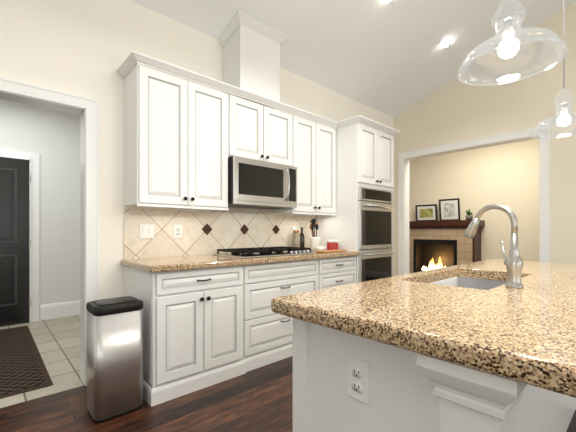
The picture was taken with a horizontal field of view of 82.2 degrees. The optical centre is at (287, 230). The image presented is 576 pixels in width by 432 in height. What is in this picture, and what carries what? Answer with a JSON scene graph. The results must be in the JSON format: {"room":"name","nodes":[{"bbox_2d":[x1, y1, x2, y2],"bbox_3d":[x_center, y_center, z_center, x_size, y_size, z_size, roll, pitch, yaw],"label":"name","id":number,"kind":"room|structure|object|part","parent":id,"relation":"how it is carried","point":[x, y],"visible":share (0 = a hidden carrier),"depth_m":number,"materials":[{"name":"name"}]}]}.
{"room":"kitchen","nodes":[
{"label":"kitchen","id":0,"kind":"room"},
{"bbox_2d":[0,99,79,319],"bbox_3d":[-2.885,-0.256,3.033,3.020,2.800,2.450,0,0,-42],"label":"wall","id":1,"kind":"structure","parent":0,"point":[52,134],"depth_m":4.33,"materials":[{"name":"white paint"}]},
{"bbox_2d":[0,157,30,326],"bbox_3d":[-3.551,0.129,3.809,0.922,2.030,0.116,0,0,-42],"label":"entry door","id":2,"kind":"structure","parent":1,"relation":"in","point":[15,178],"depth_m":4.03,"materials":[{"name":"black paint"}]},
{"bbox_2d":[0,149,38,321],"bbox_3d":[-3.581,0.078,3.833,1.114,2.132,0.050,0,0,-42],"label":"door frame","id":3,"kind":"structure","parent":1,"relation":"attached to","point":[33,158],"depth_m":4.17,"materials":[{"name":"white wood"}]},
{"bbox_2d":[40,300,79,319],"bbox_3d":[1.028,1.046,2.218,9.700,0.195,8.650,0,0,-42],"label":"trim","id":4,"kind":"structure","parent":1,"relation":"attached to","point":[71,308],"depth_m":4.36,"materials":[{"name":"white wood"}]},
{"bbox_2d":[0,0,392,299],"bbox_3d":[-1.044,-0.356,2.960,7.640,3.000,0.140,0,0,-42],"label":"wall","id":5,"kind":"structure","parent":0,"point":[78,47],"depth_m":2.56,"materials":[{"name":"beige paint"}]},
{"bbox_2d":[0,77,98,385],"bbox_3d":[-1.886,0.079,2.192,1.082,2.131,0.188,0,0,-42],"label":"door frame","id":6,"kind":"structure","parent":5,"relation":"attached to","point":[87,108],"depth_m":2.45,"materials":[{"name":"white wood"}]},
{"bbox_2d":[124,207,315,258],"bbox_3d":[-0.471,0.018,3.369,2.238,0.504,0.022,0,0,-42],"label":"backsplash","id":7,"kind":"structure","parent":5,"relation":"attached to","point":[148,233],"depth_m":3.07,"materials":[{"name":"tile"}]},
{"bbox_2d":[124,65,335,215],"bbox_3d":[-0.355,-0.694,3.244,2.240,1.025,0.362,0,0,-42],"label":"upper cabinet","id":8,"kind":"object","parent":5,"relation":"attached to","point":[180,135],"visible":0.94,"depth_m":2.73,"materials":[{"name":"white paint"}]},
{"bbox_2d":[218,10,286,108],"bbox_3d":[-0.341,-1.613,3.265,0.588,0.707,0.350,0,0,-42],"label":"hood chimney","id":9,"kind":"object","parent":8,"relation":"on","point":[251,48],"visible":0.93,"depth_m":3.14,"materials":[{"name":"white paint"}]},
{"bbox_2d":[116,50,399,135],"bbox_3d":[0.038,-1.233,3.377,3.108,0.052,0.695,0,0,-42],"label":"crown molding","id":10,"kind":"structure","parent":8,"relation":"on","point":[134,58],"depth_m":2.87,"materials":[{"name":"white paint"}]},
{"bbox_2d":[228,156,296,209],"bbox_3d":[-0.299,-0.445,3.227,0.756,0.415,0.438,0,0,-42],"label":"microwave","id":11,"kind":"object","parent":8,"relation":"attached to","point":[252,183],"visible":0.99,"depth_m":3.06,"materials":[{"name":"silver metal"}]},
{"bbox_2d":[0,315,575,431],"bbox_3d":[1.034,1.174,2.360,9.900,0.060,8.850,0,0,-42],"label":"floor","id":12,"kind":"structure","parent":0,"point":[260,399],"depth_m":2.16,"materials":[{"name":"brown wood"}]},
{"bbox_2d":[0,326,52,398],"bbox_3d":[-2.759,1.138,2.911,0.880,0.012,2.060,0,0,-42],"label":"entry rug","id":13,"kind":"object","parent":12,"relation":"on","point":[23,369],"visible":1,"depth_m":2.80,"materials":[{"name":"brown fabric"}]},
{"bbox_2d":[86,296,142,422],"bbox_3d":[-1.115,0.795,2.130,0.291,0.697,0.256,0,0,-42],"label":"trash can","id":14,"kind":"object","parent":12,"relation":"on","point":[114,325],"visible":1,"depth_m":2.03,"materials":[{"name":"silver metal"}]},
{"bbox_2d":[121,249,359,406],"bbox_3d":[-0.263,0.684,3.119,2.268,0.920,0.670,0,0,-42],"label":"base cabinet","id":15,"kind":"object","parent":12,"relation":"on","point":[209,320],"visible":0.79,"depth_m":2.49,"materials":[{"name":"white paint"}]},
{"bbox_2d":[121,249,359,272],"bbox_3d":[-0.260,0.247,3.116,2.268,0.047,0.656,0,0,-42],"label":"countertop","id":16,"kind":"structure","parent":15,"relation":"on","point":[180,263],"depth_m":2.56,"materials":[{"name":"beige stone"}]},
{"bbox_2d":[213,246,315,257],"bbox_3d":[-0.211,0.195,3.152,0.860,0.056,0.500,0,0,-42],"label":"cooktop","id":17,"kind":"object","parent":16,"relation":"in","point":[255,252],"visible":1,"depth_m":3.02,"materials":[{"name":"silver metal"}]},
{"bbox_2d":[292,230,299,250],"bbox_3d":[0.091,0.108,3.726,0.096,0.230,0.094,0,0,-42],"label":"storage jar","id":18,"kind":"object","parent":16,"relation":"on","point":[295,236],"visible":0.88,"depth_m":3.69,"materials":[{"name":"clear glass"}]},
{"bbox_2d":[300,227,304,250],"bbox_3d":[0.159,0.090,3.801,0.068,0.265,0.068,0,0,-42],"label":"oil bottle","id":19,"kind":"object","parent":16,"relation":"on","point":[302,237],"visible":0.79,"depth_m":3.77,"materials":[{"name":"brown glass"}]},
{"bbox_2d":[309,218,320,250],"bbox_3d":[0.311,0.039,3.766,0.142,0.368,0.131,0,0,-42],"label":"utensil crock","id":20,"kind":"object","parent":16,"relation":"on","point":[314,241],"visible":0.92,"depth_m":3.73,"materials":[{"name":"white ceramic"}]},
{"bbox_2d":[315,246,325,250],"bbox_3d":[0.350,0.196,3.569,0.124,0.055,0.122,0,0,-42],"label":"ceramic bowl","id":21,"kind":"object","parent":16,"relation":"on","point":[318,248],"visible":0.77,"depth_m":3.53,"materials":[{"name":"white ceramic"}]},
{"bbox_2d":[316,249,346,252],"bbox_3d":[0.461,0.213,3.478,0.360,0.020,0.125,0,0,-42],"label":"cutting board","id":22,"kind":"object","parent":16,"relation":"on","point":[337,250],"visible":0.99,"depth_m":3.43,"materials":[{"name":"brown wood"}]},
{"bbox_2d":[327,240,334,249],"bbox_3d":[0.475,0.161,3.684,0.088,0.125,0.087,0,0,-42],"label":"canister","id":23,"kind":"object","parent":22,"relation":"on","point":[330,243],"visible":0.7,"depth_m":3.65,"materials":[{"name":"red ceramic"}]},
{"bbox_2d":[334,240,338,249],"bbox_3d":[0.532,0.163,3.763,0.088,0.120,0.087,0,0,-42],"label":"canister","id":24,"kind":"object","parent":22,"relation":"on","point":[336,241],"visible":0.4,"depth_m":3.72,"materials":[{"name":"red ceramic"}]},
{"bbox_2d":[316,123,393,282],"bbox_3d":[0.864,-0.031,4.145,0.772,2.350,0.676,0,0,-42],"label":"tall cabinet","id":25,"kind":"object","parent":12,"relation":"on","point":[364,154],"visible":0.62,"depth_m":3.83,"materials":[{"name":"white paint"}]},
{"bbox_2d":[359,186,394,281],"bbox_3d":[0.876,0.149,4.120,0.694,1.294,0.668,0,0,-42],"label":"double oven","id":26,"kind":"object","parent":25,"relation":"in","point":[375,205],"visible":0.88,"depth_m":3.88,"materials":[{"name":"silver metal"}]},
{"bbox_2d":[271,259,575,431],"bbox_3d":[1.125,0.684,1.518,2.300,0.920,1.005,0,0,-42],"label":"kitchen island","id":27,"kind":"object","parent":12,"relation":"on","point":[456,348],"visible":1,"depth_m":0.90,"materials":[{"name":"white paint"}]},
{"bbox_2d":[347,356,368,403],"bbox_3d":[0.196,0.419,0.931,0.009,0.116,0.072,0,0,-42],"label":"outlet","id":28,"kind":"object","parent":27,"relation":"attached to","point":[357,366],"depth_m":0.93,"materials":[{"name":"white plastic"}]},
{"bbox_2d":[458,277,506,289],"bbox_3d":[0.891,0.350,1.626,0.716,0.148,0.386,0,0,-42],"label":"sink basin","id":29,"kind":"object","parent":27,"relation":"in","point":[484,283],"depth_m":1.90,"materials":[{"name":"grey metal"}]},
{"bbox_2d":[464,204,523,287],"bbox_3d":[0.865,0.055,1.389,0.078,0.336,0.229,0,0,-30],"label":"faucet","id":30,"kind":"object","parent":27,"relation":"on","point":[514,263],"visible":1,"depth_m":1.31,"materials":[{"name":"silver metal"}]},
{"bbox_2d":[409,220,484,273],"bbox_3d":[3.054,0.469,6.857,0.448,1.350,1.730,0,0,-42],"label":"fireplace","id":31,"kind":"object","parent":12,"relation":"on","point":[432,244],"visible":0.49,"depth_m":6.74,"materials":[{"name":"tile"}]},
{"bbox_2d":[415,204,437,220],"bbox_3d":[2.987,-0.388,7.128,0.064,0.360,0.460,0,0,-42],"label":"picture frame","id":32,"kind":"object","parent":31,"relation":"on","point":[423,212],"visible":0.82,"depth_m":7.12,"materials":[{"name":"black"}]},
{"bbox_2d":[439,198,459,220],"bbox_3d":[3.305,-0.432,6.755,0.075,0.449,0.400,0,0,-42],"label":"picture frame","id":33,"kind":"object","parent":31,"relation":"on","point":[449,209],"visible":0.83,"depth_m":6.75,"materials":[{"name":"black"}]},
{"bbox_2d":[465,208,472,219],"bbox_3d":[3.464,-0.323,6.312,0.129,0.231,0.179,0,0,15],"label":"succulent plant","id":34,"kind":"object","parent":31,"relation":"on","point":[469,216],"visible":0.93,"depth_m":6.26,"materials":[{"name":"green plant"}]},
{"bbox_2d":[130,0,575,116],"bbox_3d":[1.046,-2.460,0.671,7.640,1.208,6.340,0,0,-42],"label":"ceiling","id":35,"kind":"structure","parent":0,"point":[386,57],"depth_m":3.65,"materials":[{"name":"white paint"}]},
{"bbox_2d":[458,1,568,85],"bbox_3d":[0.741,-1.609,1.109,0.310,2.116,0.310,0,0,-42],"label":"pendant light","id":36,"kind":"object","parent":35,"relation":"hanging from","point":[509,47],"visible":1,"depth_m":1.09,"materials":[{"name":"clear glass"}]},
{"bbox_3d":[0.741,-0.622,1.109,0.060,0.076,0.060,0,0,-42],"label":"bulb","id":37,"kind":"part","parent":36,"relation":"part of","materials":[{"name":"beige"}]},
{"bbox_2d":[530,0,575,138],"bbox_3d":[1.531,-1.609,1.831,0.310,2.116,0.310,0,0,-42],"label":"pendant light","id":38,"kind":"object","parent":35,"relation":"hanging from","point":[563,120],"visible":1,"depth_m":1.83,"materials":[{"name":"clear glass"}]},
{"bbox_3d":[1.531,-0.669,1.831,0.310,0.237,0.310,0,0,-42],"label":"lamp shade","id":39,"kind":"part","parent":38,"relation":"part of","materials":[{"name":"clear glass"}]},
{"bbox_3d":[1.531,-1.728,1.831,0.120,1.880,0.120,0,0,-42],"label":"cord","id":40,"kind":"part","parent":38,"relation":"part of","materials":[{"name":"grey plastic"}]},
{"bbox_3d":[1.531,-0.622,1.831,0.060,0.076,0.060,0,0,-42],"label":"bulb","id":41,"kind":"part","parent":38,"relation":"part of","materials":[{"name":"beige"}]},
{"bbox_2d":[409,139,538,261],"bbox_3d":[3.493,-0.406,5.288,2.200,3.100,6.940,0,0,-42],"label":"wall","id":42,"kind":"structure","parent":0,"point":[507,175],"depth_m":6.29,"materials":[{"name":"beige paint"}]},
{"bbox_2d":[393,1,575,275],"bbox_3d":[3.863,-0.885,3.148,0.140,4.058,6.200,0,0,-42],"label":"wall","id":43,"kind":"structure","parent":0,"point":[524,96],"depth_m":4.11,"materials":[{"name":"beige paint"}]},
{"bbox_2d":[398,125,549,275],"bbox_3d":[2.491,-0.052,4.651,0.188,2.391,1.932,0,0,-42],"label":"trim","id":44,"kind":"structure","parent":43,"relation":"attached to","point":[540,133],"depth_m":4.39,"materials":[{"name":"white wood"}]}
]}

